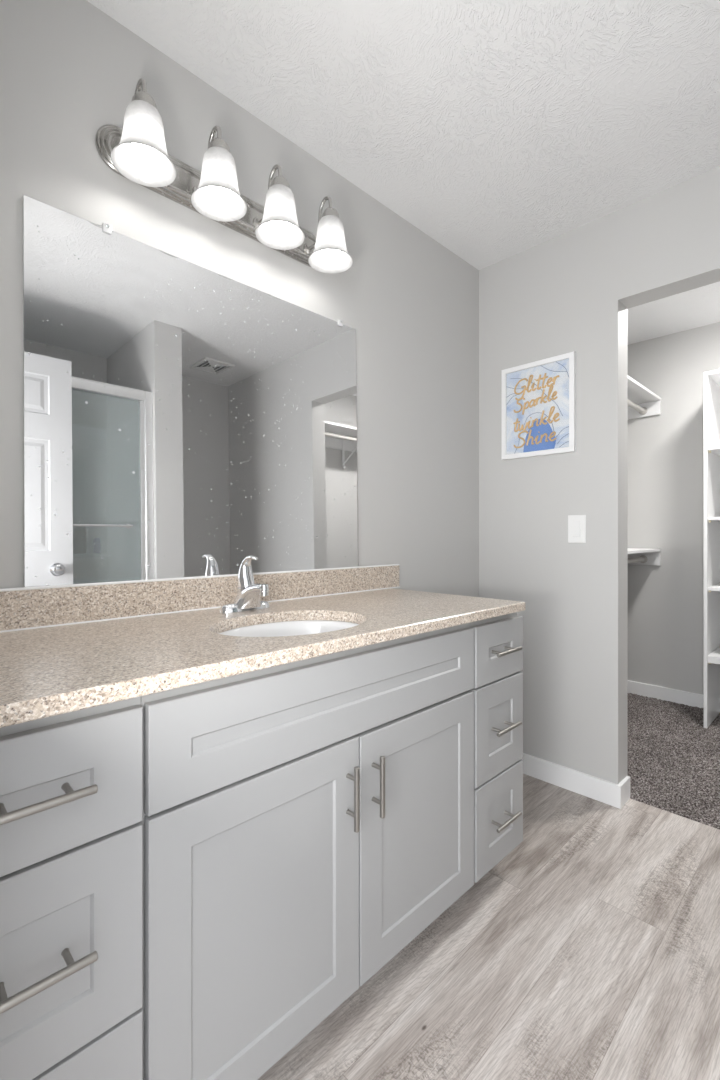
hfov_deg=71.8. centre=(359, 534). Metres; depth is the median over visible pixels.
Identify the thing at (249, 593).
faucet
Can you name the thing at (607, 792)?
baseboard
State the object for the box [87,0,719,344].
ceiling
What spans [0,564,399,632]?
backsplash
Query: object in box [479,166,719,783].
wall
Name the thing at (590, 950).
floor
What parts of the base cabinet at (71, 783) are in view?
handle post, handle post, handle, handle, handle post, handle post, frame, drawer, drawer, drawer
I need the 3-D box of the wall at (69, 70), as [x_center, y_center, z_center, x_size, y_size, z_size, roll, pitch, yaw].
[0.331,-0.109,2.307,4.045,2.440,0.100,0,0,-45]
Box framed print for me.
[502,351,575,459]
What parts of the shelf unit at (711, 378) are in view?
panel, shelf, shelf, shelf, shelf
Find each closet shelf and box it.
[628,376,660,419]
[628,548,660,564]
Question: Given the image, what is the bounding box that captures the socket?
[639,407,647,414]
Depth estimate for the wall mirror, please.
1.37 m
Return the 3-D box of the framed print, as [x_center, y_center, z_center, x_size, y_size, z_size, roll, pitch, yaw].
[0.807,-0.575,2.271,0.022,0.430,0.345,0,0,-45]
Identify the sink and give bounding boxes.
[219,620,359,636]
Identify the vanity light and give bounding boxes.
[95,78,352,272]
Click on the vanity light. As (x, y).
(137, 152)
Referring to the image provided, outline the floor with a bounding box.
[257,693,719,1079]
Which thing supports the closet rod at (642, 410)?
attached to the closet shelf at (640, 395)
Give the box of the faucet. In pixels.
[219,555,269,612]
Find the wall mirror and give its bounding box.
[23,195,357,586]
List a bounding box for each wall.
[0,0,478,596]
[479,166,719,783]
[628,322,719,694]
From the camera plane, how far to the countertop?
0.99 m
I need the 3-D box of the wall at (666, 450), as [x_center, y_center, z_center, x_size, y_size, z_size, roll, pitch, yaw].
[2.485,-0.109,2.934,0.100,2.440,2.038,0,0,-45]
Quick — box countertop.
[0,588,524,727]
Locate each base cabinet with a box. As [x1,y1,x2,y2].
[0,696,142,1079]
[141,623,473,1079]
[469,612,522,882]
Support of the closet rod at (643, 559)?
attached to the closet shelf at (653, 556)
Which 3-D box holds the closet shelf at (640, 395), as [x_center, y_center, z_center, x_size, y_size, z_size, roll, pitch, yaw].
[1.350,-0.861,2.957,1.480,0.112,0.407,0,0,-45]
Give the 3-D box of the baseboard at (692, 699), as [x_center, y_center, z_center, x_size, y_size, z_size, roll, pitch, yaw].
[2.410,1.064,2.929,0.014,0.095,1.938,0,0,-45]
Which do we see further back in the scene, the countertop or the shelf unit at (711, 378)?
the shelf unit at (711, 378)
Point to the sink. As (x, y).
(303, 627)
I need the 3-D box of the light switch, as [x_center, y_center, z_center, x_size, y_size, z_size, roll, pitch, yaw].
[0.935,-0.025,2.148,0.012,0.120,0.076,0,0,-45]
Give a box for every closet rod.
[628,399,647,414]
[628,555,647,562]
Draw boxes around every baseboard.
[522,753,629,808]
[628,680,703,707]
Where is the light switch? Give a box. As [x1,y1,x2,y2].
[568,515,585,542]
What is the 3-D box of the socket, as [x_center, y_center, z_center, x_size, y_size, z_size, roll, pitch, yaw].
[1.925,-0.844,3.387,0.018,0.054,0.054,0,0,-45]
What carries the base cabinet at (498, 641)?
on the floor
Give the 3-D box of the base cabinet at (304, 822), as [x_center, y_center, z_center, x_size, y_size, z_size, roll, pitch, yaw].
[-0.187,0.678,1.294,0.936,0.866,0.605,0,0,-45]
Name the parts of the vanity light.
arm, lamp shade, light bulb, plate, arm, lamp shade, light bulb, arm, lamp shade, light bulb, arm, light bulb, lamp shade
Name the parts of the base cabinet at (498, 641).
frame, handle post, drawer, drawer, drawer, handle post, handle, handle, handle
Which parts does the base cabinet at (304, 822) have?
door, false drawer, handle post, handle post, handle, handle post, handle post, handle, door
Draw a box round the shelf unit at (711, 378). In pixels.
[704,369,719,727]
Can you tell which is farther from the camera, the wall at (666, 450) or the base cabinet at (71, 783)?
the wall at (666, 450)
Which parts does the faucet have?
plate, lever, spout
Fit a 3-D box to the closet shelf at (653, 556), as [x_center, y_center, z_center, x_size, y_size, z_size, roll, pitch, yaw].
[1.350,0.149,2.957,1.480,0.112,0.407,0,0,-45]

